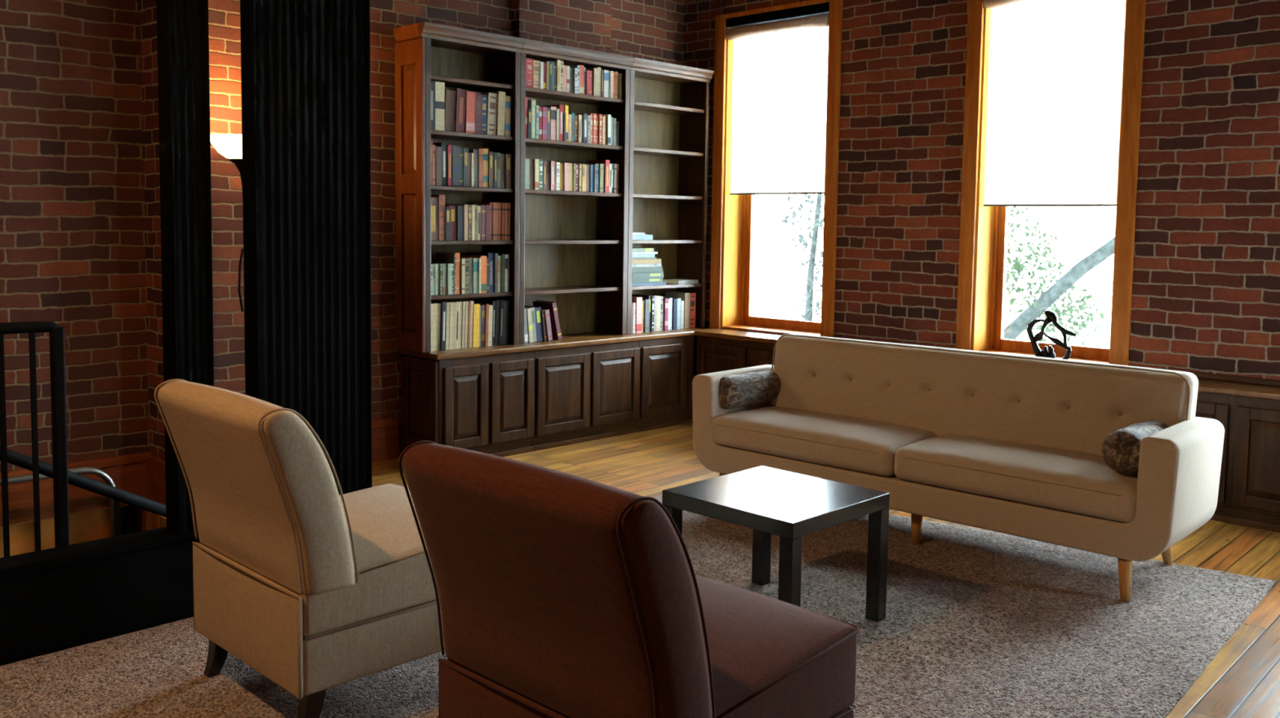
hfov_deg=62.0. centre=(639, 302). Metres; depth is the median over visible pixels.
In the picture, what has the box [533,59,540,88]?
book
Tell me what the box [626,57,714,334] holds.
bookcase
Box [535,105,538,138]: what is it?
book
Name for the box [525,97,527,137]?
book
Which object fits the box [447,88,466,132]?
book
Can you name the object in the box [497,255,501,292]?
book
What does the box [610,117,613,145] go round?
book
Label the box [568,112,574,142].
book
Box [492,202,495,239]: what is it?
book
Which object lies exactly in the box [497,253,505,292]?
book
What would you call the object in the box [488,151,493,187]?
book
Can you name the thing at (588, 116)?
book
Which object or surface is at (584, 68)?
book
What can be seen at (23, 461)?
stair handrail
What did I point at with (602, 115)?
book
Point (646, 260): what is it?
book
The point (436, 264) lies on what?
book
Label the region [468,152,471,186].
book
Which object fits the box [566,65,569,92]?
book
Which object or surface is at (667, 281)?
book
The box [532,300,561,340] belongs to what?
book
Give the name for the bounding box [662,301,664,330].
book
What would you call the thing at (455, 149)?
book
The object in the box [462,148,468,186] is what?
book
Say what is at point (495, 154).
book
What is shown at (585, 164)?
book
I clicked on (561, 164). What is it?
book
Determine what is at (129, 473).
baseboard
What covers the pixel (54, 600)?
wall
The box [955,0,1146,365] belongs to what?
window
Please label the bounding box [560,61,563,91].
book
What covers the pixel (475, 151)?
book
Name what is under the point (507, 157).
book
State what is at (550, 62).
book
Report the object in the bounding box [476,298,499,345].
book
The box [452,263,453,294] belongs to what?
book
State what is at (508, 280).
book
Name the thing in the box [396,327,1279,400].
countertop
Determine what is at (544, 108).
book
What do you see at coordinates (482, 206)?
book
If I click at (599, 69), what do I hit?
book
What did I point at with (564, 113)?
book
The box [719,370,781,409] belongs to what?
bolster cushion
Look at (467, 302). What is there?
book
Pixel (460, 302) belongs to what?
book
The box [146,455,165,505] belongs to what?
trim
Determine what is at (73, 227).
wall
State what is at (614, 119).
book
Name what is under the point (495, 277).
book
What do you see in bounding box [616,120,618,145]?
book
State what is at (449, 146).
book
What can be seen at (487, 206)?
book
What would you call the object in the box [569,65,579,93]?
book
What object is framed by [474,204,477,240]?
book
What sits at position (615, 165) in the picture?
book
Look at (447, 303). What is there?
book
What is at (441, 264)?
book
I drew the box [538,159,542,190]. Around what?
book
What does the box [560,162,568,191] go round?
book
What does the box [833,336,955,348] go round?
trim
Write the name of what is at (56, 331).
guard railing
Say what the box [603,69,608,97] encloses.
book
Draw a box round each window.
[709,0,843,337]
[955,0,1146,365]
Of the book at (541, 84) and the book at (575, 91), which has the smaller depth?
the book at (541, 84)
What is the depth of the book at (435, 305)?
5.87 m
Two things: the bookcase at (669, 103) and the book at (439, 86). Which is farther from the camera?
the bookcase at (669, 103)
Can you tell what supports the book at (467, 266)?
on the bookcase at (473, 60)
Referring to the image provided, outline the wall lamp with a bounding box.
[210,133,244,311]
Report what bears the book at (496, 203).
on the bookcase at (473, 60)
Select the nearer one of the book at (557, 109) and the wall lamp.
the wall lamp
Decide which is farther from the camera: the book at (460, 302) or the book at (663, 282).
the book at (663, 282)
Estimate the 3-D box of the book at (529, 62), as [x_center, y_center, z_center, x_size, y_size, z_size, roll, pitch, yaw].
[-0.694,-1.343,6.277,0.135,0.168,0.054,5,6,44]
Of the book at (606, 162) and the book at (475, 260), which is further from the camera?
the book at (606, 162)
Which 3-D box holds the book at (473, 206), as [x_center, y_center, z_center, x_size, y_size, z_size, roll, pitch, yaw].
[-0.995,-0.452,6.059,0.160,0.200,0.018,5,6,44]
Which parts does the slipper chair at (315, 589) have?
leg, panel, backrest, leg, seat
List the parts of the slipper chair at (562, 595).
panel, backrest, seat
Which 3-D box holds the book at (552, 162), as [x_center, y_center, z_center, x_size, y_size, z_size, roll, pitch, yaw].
[-0.573,-0.762,6.445,0.140,0.174,0.026,5,6,44]
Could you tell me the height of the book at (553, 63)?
0.168 m
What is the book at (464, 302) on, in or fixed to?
on the countertop
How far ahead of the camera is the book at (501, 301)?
6.19 m
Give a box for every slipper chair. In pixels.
[154,378,444,717]
[398,440,858,717]
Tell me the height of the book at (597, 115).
0.184 m
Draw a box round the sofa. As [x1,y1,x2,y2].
[692,333,1224,602]
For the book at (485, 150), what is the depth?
6.05 m
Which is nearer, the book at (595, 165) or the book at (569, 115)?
the book at (569, 115)
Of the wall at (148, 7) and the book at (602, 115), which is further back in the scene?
the book at (602, 115)
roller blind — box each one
[724,1,829,195]
[982,0,1125,206]
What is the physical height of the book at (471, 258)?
0.204 m
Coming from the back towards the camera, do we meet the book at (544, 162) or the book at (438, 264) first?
the book at (544, 162)
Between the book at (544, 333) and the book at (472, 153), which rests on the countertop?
the book at (544, 333)
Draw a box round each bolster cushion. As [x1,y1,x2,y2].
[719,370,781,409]
[1101,419,1168,473]
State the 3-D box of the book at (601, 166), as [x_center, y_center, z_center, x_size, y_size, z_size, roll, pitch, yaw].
[-0.291,-0.782,6.732,0.143,0.178,0.028,5,6,44]
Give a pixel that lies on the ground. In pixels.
(774, 300)
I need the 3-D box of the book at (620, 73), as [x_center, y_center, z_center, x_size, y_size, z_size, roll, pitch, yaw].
[-0.167,-1.371,6.799,0.128,0.160,0.013,5,6,44]
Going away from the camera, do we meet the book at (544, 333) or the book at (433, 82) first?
the book at (433, 82)
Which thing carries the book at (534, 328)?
on the countertop
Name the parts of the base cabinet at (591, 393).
door, door panel, door, door panel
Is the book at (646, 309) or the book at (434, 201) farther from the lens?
the book at (646, 309)
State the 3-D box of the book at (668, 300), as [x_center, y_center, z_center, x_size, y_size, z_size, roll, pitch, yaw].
[0.136,0.081,7.270,0.168,0.210,0.017,5,6,44]
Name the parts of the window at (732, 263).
sill, sash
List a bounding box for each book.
[431,80,435,129]
[431,142,432,185]
[431,195,444,240]
[431,196,438,240]
[431,262,442,295]
[431,262,444,294]
[431,263,437,295]
[431,264,433,295]
[431,300,446,351]
[431,302,437,351]
[431,303,433,351]
[432,142,447,186]
[432,144,435,185]
[433,264,435,295]
[435,81,444,130]
[435,146,441,185]
[435,253,456,294]
[435,262,446,294]
[435,300,453,350]
[435,302,440,351]
[436,252,459,294]
[436,299,459,349]
[437,263,439,295]
[438,262,449,294]
[439,300,456,349]
[440,262,452,294]
[440,299,462,349]
[444,88,456,131]
[444,205,456,240]
[444,206,450,240]
[445,299,466,348]
[445,302,449,350]
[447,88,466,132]
[447,144,452,186]
[447,204,467,240]
[449,299,468,348]
[452,145,459,186]
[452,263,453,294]
[453,298,473,347]
[456,205,463,240]
[459,147,462,186]
[459,257,465,293]
[459,257,472,293]
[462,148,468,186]
[462,255,486,293]
[462,257,470,293]
[464,91,475,133]
[467,204,475,240]
[467,205,471,240]
[467,301,471,348]
[468,149,478,186]
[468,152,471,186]
[469,252,494,293]
[471,148,483,187]
[471,152,474,186]
[471,202,493,239]
[472,257,478,293]
[472,299,496,346]
[472,303,479,347]
[473,302,488,346]
[474,92,481,133]
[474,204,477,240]
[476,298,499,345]
[477,204,485,240]
[477,205,480,240]
[478,257,480,293]
[478,305,481,346]
[480,297,503,345]
[480,304,485,346]
[481,92,497,135]
[481,94,487,134]
[483,148,488,187]
[484,90,505,135]
[485,204,490,240]
[486,257,488,293]
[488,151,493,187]
[488,305,493,346]
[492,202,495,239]
[493,152,497,187]
[493,253,497,293]
[495,202,498,239]
[497,152,501,187]
[497,202,501,239]
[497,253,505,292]
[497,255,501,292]
[500,153,504,188]
[501,202,504,239]
[502,253,509,292]
[502,300,506,345]
[504,95,511,136]
[504,154,511,188]
[504,202,507,239]
[505,254,507,292]
[505,300,509,344]
[506,203,510,239]
[524,158,529,189]
[524,305,543,342]
[524,306,537,342]
[524,307,533,342]
[524,308,528,343]
[525,57,533,87]
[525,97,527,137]
[527,99,535,138]
[527,108,531,137]
[528,159,533,189]
[532,159,538,189]
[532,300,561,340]
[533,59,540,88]
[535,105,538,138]
[538,106,542,138]
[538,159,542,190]
[539,62,543,88]
[541,104,563,141]
[541,308,552,341]
[541,309,546,341]
[542,59,560,91]
[542,106,546,139]
[542,160,546,190]
[543,61,549,89]
[543,62,546,88]
[546,106,556,140]
[546,107,551,139]
[546,160,550,190]
[546,160,554,190]
[549,61,551,89]
[551,62,554,90]
[552,61,556,90]
[554,161,555,190]
[555,108,559,140]
[555,162,559,191]
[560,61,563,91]
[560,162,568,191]
[560,163,563,191]
[563,65,566,92]
[563,105,568,141]
[563,112,565,141]
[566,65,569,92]
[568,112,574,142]
[568,114,571,142]
[568,163,570,191]
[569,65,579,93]
[569,67,573,93]
[570,163,573,191]
[572,64,583,93]
[573,67,577,93]
[573,114,577,142]
[573,163,576,191]
[575,113,587,142]
[575,163,578,191]
[577,114,581,142]
[578,164,582,191]
[581,115,582,142]
[582,164,585,191]
[583,66,586,94]
[584,164,586,191]
[585,70,589,94]
[586,67,595,95]
[586,113,592,143]
[586,163,599,192]
[586,164,590,191]
[587,115,591,142]
[587,160,609,192]
[588,66,601,96]
[589,71,591,95]
[589,164,594,191]
[591,164,596,191]
[592,113,595,143]
[595,68,597,95]
[595,114,598,143]
[598,114,602,144]
[598,164,603,192]
[600,69,603,96]
[601,115,605,144]
[601,163,604,192]
[602,115,607,144]
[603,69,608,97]
[604,114,611,145]
[608,71,610,97]
[608,164,612,192]
[610,71,613,97]
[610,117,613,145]
[610,163,613,192]
[613,71,615,97]
[613,118,616,145]
[613,164,617,192]
[614,71,617,98]
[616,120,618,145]
[616,164,618,193]
[617,72,620,98]
[619,73,622,98]
[631,257,657,259]
[631,258,661,264]
[631,263,661,267]
[631,266,662,273]
[631,271,663,278]
[631,277,662,283]
[631,281,666,286]
[631,294,651,332]
[631,296,642,333]
[631,302,633,333]
[632,232,644,234]
[632,234,653,239]
[632,247,653,252]
[632,251,657,254]
[632,253,654,257]
[632,302,635,333]
[634,293,656,331]
[640,294,654,332]
[641,300,644,333]
[642,298,649,332]
[656,295,660,331]
[660,296,662,330]
[662,279,697,284]
[662,297,668,330]
[662,297,672,329]
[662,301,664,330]
[664,291,689,328]
[666,297,680,329]
[667,299,670,330]
[671,298,676,329]
[675,291,695,328]
[680,300,684,328]
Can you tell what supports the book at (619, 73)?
on the bookcase at (573, 245)
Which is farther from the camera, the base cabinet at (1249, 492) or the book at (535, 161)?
the book at (535, 161)
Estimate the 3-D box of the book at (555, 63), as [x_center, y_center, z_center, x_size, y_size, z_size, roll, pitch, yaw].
[-0.555,-1.354,6.420,0.138,0.172,0.023,5,6,44]
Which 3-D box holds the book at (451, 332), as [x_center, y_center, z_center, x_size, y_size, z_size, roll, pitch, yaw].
[-1.119,0.128,6.009,0.190,0.266,0.022,5,4,44]
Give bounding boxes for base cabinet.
[400,351,534,457]
[531,341,639,451]
[635,335,694,431]
[696,335,775,375]
[1195,391,1279,533]
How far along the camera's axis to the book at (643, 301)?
7.04 m
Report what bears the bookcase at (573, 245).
on the countertop
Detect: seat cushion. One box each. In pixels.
[711,406,937,476]
[893,434,1137,523]
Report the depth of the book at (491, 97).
6.06 m
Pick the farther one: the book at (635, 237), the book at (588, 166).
the book at (635, 237)
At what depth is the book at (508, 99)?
6.13 m
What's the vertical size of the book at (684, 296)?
0.245 m
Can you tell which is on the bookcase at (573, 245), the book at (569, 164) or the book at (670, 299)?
the book at (569, 164)
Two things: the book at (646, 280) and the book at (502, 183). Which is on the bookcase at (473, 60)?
the book at (502, 183)
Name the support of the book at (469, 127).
on the bookcase at (473, 60)
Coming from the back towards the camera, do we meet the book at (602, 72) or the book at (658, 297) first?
the book at (658, 297)
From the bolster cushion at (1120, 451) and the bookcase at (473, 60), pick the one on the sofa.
the bolster cushion at (1120, 451)
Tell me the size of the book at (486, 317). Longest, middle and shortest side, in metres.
0.245 x 0.190 x 0.019 m
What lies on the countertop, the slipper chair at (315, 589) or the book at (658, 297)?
the book at (658, 297)
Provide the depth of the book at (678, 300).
7.28 m
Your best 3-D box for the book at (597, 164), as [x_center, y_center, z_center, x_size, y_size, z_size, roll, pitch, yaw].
[-0.317,-0.781,6.719,0.143,0.178,0.026,5,6,44]
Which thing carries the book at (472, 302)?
on the countertop
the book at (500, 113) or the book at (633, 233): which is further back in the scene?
the book at (633, 233)
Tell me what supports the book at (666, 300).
on the countertop
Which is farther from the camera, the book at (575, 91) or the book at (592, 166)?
the book at (592, 166)
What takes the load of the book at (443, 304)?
on the countertop
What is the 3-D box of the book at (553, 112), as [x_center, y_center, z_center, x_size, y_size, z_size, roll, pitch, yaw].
[-0.575,-1.075,6.444,0.161,0.200,0.042,5,6,44]
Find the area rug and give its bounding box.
[0,496,1276,717]
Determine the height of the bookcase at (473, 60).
1.763 m
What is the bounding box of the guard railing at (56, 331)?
[0,320,70,557]
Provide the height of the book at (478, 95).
0.228 m
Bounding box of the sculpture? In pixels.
[1026,310,1076,359]
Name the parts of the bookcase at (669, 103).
panel, panel, shelf, shelf, shelf, shelf, shelf, crown, panel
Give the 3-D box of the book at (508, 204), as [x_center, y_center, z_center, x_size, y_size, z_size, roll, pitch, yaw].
[-0.822,-0.472,6.247,0.174,0.217,0.020,5,6,44]
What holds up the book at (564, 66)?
on the bookcase at (573, 245)
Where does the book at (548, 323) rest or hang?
on the countertop
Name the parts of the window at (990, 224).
sill, sash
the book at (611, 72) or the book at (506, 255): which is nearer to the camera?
the book at (506, 255)
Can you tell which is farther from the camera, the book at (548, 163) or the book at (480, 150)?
the book at (548, 163)
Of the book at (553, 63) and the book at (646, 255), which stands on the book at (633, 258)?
the book at (646, 255)
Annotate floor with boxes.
[0,413,1279,717]
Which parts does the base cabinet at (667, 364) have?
door, door panel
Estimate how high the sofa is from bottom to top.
0.790 m
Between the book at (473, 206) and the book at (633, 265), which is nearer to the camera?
the book at (473, 206)
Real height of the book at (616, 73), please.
0.170 m
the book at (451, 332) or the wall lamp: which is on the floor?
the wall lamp
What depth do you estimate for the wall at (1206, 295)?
5.39 m
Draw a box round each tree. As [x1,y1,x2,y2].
[781,194,824,321]
[1003,206,1115,346]
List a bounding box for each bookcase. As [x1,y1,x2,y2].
[392,21,524,353]
[519,38,635,344]
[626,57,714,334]
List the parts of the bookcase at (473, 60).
panel, panel, panel, shelf, shelf, shelf, crown, shelf, shelf, frame, panel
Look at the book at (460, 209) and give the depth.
5.94 m
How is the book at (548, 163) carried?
on the bookcase at (573, 245)
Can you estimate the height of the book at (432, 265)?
0.170 m
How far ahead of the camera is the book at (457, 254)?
5.97 m
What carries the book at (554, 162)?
on the bookcase at (573, 245)
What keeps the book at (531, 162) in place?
on the bookcase at (573, 245)
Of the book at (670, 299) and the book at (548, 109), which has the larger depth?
the book at (670, 299)
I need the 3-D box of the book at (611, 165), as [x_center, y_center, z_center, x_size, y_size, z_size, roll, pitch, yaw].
[-0.237,-0.788,6.796,0.146,0.182,0.021,5,6,44]
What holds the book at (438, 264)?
on the bookcase at (473, 60)
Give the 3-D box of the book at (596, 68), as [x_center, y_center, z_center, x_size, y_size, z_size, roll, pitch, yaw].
[-0.320,-1.367,6.660,0.136,0.170,0.017,5,6,44]
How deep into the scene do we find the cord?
5.05 m
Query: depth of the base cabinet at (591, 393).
6.53 m
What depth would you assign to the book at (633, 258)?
6.99 m
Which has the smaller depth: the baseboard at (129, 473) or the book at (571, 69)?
the baseboard at (129, 473)
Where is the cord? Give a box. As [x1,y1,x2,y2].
[238,248,244,311]
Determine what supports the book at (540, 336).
on the countertop
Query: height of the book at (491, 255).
0.228 m
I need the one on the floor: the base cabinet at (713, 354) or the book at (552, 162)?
the base cabinet at (713, 354)
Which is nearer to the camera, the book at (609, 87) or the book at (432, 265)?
the book at (432, 265)
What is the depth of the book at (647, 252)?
7.00 m
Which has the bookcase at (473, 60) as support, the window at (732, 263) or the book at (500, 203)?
the book at (500, 203)
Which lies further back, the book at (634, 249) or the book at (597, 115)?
the book at (634, 249)
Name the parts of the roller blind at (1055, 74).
bead chain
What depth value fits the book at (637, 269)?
7.03 m
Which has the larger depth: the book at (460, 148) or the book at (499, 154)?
the book at (499, 154)
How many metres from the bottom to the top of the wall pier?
1.280 m
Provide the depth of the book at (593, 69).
6.60 m
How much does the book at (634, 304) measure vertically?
0.200 m
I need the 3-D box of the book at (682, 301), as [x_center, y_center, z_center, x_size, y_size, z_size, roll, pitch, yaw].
[0.235,0.084,7.359,0.156,0.195,0.028,5,6,44]
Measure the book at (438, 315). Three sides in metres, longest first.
0.262 x 0.190 x 0.028 m
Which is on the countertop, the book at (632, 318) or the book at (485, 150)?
the book at (632, 318)
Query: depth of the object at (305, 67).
3.79 m
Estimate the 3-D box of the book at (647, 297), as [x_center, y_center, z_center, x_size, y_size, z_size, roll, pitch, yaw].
[-0.002,0.073,7.147,0.191,0.240,0.023,5,6,44]
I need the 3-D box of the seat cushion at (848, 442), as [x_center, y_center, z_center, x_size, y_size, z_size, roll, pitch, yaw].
[0.839,0.614,4.903,0.965,0.162,0.498,5,6,42]
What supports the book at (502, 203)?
on the bookcase at (473, 60)
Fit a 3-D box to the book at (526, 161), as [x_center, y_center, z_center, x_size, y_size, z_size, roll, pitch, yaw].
[-0.716,-0.757,6.315,0.142,0.178,0.040,5,6,44]
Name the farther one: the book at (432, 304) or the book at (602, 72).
the book at (602, 72)
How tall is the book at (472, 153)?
0.190 m
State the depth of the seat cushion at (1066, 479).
4.11 m
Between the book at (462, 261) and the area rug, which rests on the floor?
the area rug
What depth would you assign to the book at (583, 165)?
6.58 m
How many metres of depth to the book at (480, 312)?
6.09 m
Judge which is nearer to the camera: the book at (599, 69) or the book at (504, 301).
the book at (504, 301)
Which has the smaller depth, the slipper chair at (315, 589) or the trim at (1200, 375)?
the slipper chair at (315, 589)
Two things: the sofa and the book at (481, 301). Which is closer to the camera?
the sofa
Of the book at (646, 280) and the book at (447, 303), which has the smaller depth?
the book at (447, 303)
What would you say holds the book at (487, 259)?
on the bookcase at (473, 60)
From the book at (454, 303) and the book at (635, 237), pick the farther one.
the book at (635, 237)
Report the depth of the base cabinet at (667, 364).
7.04 m
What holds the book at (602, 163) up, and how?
on the bookcase at (573, 245)
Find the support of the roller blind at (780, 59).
attached to the window at (732, 263)
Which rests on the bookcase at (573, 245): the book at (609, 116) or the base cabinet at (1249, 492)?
the book at (609, 116)
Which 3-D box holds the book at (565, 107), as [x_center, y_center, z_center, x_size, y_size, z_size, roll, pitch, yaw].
[-0.505,-1.088,6.519,0.174,0.216,0.025,5,6,44]
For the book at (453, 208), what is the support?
on the bookcase at (473, 60)
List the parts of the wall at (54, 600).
cap rail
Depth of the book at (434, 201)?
5.83 m
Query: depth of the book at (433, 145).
5.81 m
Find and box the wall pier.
[511,0,611,53]
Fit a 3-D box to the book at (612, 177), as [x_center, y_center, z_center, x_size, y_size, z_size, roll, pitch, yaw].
[-0.226,-0.790,6.815,0.148,0.184,0.021,5,6,44]
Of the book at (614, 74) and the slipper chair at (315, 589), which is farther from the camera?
the book at (614, 74)
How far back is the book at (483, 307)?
6.11 m
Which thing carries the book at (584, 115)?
on the bookcase at (573, 245)
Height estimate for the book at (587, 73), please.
0.150 m
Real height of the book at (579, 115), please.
0.168 m
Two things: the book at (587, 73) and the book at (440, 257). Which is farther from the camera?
the book at (587, 73)
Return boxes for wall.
[0,0,684,472]
[0,527,199,666]
[140,0,164,460]
[683,0,1279,413]
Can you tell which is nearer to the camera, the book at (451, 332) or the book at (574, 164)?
the book at (451, 332)
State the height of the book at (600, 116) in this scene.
0.186 m
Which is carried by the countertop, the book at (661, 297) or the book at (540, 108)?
the book at (661, 297)
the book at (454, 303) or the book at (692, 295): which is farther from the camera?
the book at (692, 295)
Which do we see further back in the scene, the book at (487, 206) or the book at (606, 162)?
the book at (606, 162)
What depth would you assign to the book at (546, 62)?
6.32 m
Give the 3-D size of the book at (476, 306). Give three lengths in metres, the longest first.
0.247 x 0.190 x 0.039 m
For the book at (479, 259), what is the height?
0.200 m
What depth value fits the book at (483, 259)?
6.08 m
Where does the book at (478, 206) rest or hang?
on the bookcase at (473, 60)
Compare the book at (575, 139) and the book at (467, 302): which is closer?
the book at (467, 302)
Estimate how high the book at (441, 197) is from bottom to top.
0.250 m
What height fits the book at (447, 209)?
0.185 m
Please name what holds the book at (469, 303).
on the countertop
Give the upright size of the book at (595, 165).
0.172 m
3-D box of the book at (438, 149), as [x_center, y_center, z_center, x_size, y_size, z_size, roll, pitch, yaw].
[-1.160,-0.748,5.885,0.170,0.212,0.034,5,6,44]
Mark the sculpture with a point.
(1051, 317)
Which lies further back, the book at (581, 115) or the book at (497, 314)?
the book at (581, 115)
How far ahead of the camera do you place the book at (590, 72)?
6.58 m
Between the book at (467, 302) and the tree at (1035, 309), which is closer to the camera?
the book at (467, 302)
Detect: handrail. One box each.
[0,446,166,536]
[0,466,115,537]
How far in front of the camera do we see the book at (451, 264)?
5.92 m
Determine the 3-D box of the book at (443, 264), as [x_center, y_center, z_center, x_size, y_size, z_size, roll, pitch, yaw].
[-1.132,-0.129,5.939,0.138,0.172,0.014,5,6,44]
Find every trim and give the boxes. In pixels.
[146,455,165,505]
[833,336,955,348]
[1130,365,1279,386]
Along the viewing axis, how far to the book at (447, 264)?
5.91 m
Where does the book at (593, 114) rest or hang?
on the bookcase at (573, 245)
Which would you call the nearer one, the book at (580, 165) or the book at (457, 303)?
the book at (457, 303)
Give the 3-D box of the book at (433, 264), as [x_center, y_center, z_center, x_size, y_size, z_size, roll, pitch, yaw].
[-1.179,-0.126,5.899,0.137,0.170,0.014,5,6,44]
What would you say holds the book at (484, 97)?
on the bookcase at (473, 60)
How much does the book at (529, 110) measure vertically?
0.170 m
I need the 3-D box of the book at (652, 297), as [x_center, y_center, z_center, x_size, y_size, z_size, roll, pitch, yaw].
[0.020,0.074,7.159,0.191,0.238,0.023,5,6,44]
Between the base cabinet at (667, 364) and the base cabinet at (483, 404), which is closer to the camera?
the base cabinet at (483, 404)
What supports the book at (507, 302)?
on the countertop
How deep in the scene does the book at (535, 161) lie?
6.31 m
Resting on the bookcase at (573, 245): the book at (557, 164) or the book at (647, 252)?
the book at (557, 164)
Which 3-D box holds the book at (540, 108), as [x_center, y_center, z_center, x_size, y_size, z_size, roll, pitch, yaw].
[-0.642,-1.065,6.365,0.153,0.190,0.023,5,6,44]
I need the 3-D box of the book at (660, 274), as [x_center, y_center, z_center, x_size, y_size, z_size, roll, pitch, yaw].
[-0.016,-0.183,7.097,0.201,0.033,0.295,5,6,44]
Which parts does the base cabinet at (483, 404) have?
panel, door, door panel, door, door panel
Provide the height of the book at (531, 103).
0.226 m
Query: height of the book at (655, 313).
0.240 m
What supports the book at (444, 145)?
on the bookcase at (473, 60)
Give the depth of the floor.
4.71 m
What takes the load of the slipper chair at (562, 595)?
on the area rug
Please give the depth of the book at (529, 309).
6.34 m
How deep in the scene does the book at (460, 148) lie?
5.93 m
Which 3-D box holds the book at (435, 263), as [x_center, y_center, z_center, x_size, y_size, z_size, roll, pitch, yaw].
[-1.126,-0.130,5.955,0.138,0.172,0.014,5,6,44]
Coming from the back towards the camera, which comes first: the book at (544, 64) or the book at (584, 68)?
the book at (584, 68)
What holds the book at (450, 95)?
on the bookcase at (473, 60)
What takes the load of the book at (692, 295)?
on the countertop
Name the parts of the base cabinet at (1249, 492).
door panel, door, door, door panel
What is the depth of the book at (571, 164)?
6.52 m
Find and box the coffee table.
[662,466,889,622]
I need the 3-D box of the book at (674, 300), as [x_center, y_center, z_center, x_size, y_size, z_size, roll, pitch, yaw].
[0.181,0.079,7.315,0.166,0.208,0.032,5,6,44]
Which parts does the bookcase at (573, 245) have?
panel, shelf, panel, shelf, shelf, shelf, shelf, crown, panel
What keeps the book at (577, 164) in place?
on the bookcase at (573, 245)
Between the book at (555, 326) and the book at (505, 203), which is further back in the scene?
the book at (555, 326)
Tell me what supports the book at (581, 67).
on the bookcase at (573, 245)
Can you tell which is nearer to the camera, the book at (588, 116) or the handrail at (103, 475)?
the handrail at (103, 475)
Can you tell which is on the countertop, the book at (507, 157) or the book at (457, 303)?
the book at (457, 303)
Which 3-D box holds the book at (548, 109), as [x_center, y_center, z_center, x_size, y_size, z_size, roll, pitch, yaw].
[-0.600,-1.068,6.414,0.153,0.190,0.035,5,6,44]
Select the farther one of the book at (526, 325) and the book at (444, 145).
the book at (526, 325)
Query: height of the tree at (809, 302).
6.627 m
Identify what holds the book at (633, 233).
on the book at (635, 237)
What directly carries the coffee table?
on the area rug
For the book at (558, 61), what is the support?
on the bookcase at (573, 245)
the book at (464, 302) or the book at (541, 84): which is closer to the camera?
the book at (464, 302)
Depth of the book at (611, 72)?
6.70 m
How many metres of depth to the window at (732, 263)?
7.30 m
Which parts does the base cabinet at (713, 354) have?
door panel, door, door, door panel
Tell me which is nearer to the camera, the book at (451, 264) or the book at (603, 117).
the book at (451, 264)
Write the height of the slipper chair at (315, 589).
0.877 m
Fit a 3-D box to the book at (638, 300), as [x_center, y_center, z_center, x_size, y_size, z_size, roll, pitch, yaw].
[-0.071,0.081,7.066,0.189,0.235,0.051,5,6,44]
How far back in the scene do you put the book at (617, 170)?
6.79 m
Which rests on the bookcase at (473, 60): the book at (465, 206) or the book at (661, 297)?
the book at (465, 206)
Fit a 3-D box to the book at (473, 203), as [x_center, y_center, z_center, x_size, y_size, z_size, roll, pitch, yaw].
[-0.914,-0.467,6.165,0.174,0.217,0.020,5,6,44]
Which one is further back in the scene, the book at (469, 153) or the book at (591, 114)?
the book at (591, 114)
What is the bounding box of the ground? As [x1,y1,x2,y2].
[751,281,1111,348]
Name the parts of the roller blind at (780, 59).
bead chain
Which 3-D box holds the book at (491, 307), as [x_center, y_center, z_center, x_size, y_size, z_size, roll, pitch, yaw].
[-0.930,0.131,6.206,0.189,0.236,0.032,5,4,44]
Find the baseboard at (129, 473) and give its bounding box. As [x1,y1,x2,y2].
[0,417,399,526]
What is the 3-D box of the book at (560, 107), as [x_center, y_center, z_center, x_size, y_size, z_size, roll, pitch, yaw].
[-0.535,-1.086,6.487,0.174,0.217,0.032,5,6,44]
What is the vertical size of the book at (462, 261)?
0.200 m
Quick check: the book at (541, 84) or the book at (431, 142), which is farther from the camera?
the book at (541, 84)
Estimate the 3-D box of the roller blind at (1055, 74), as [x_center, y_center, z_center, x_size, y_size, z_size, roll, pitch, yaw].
[2.202,-1.138,5.719,0.783,1.243,0.092,5,6,44]
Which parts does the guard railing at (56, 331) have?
rail, post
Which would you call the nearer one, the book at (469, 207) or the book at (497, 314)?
the book at (469, 207)

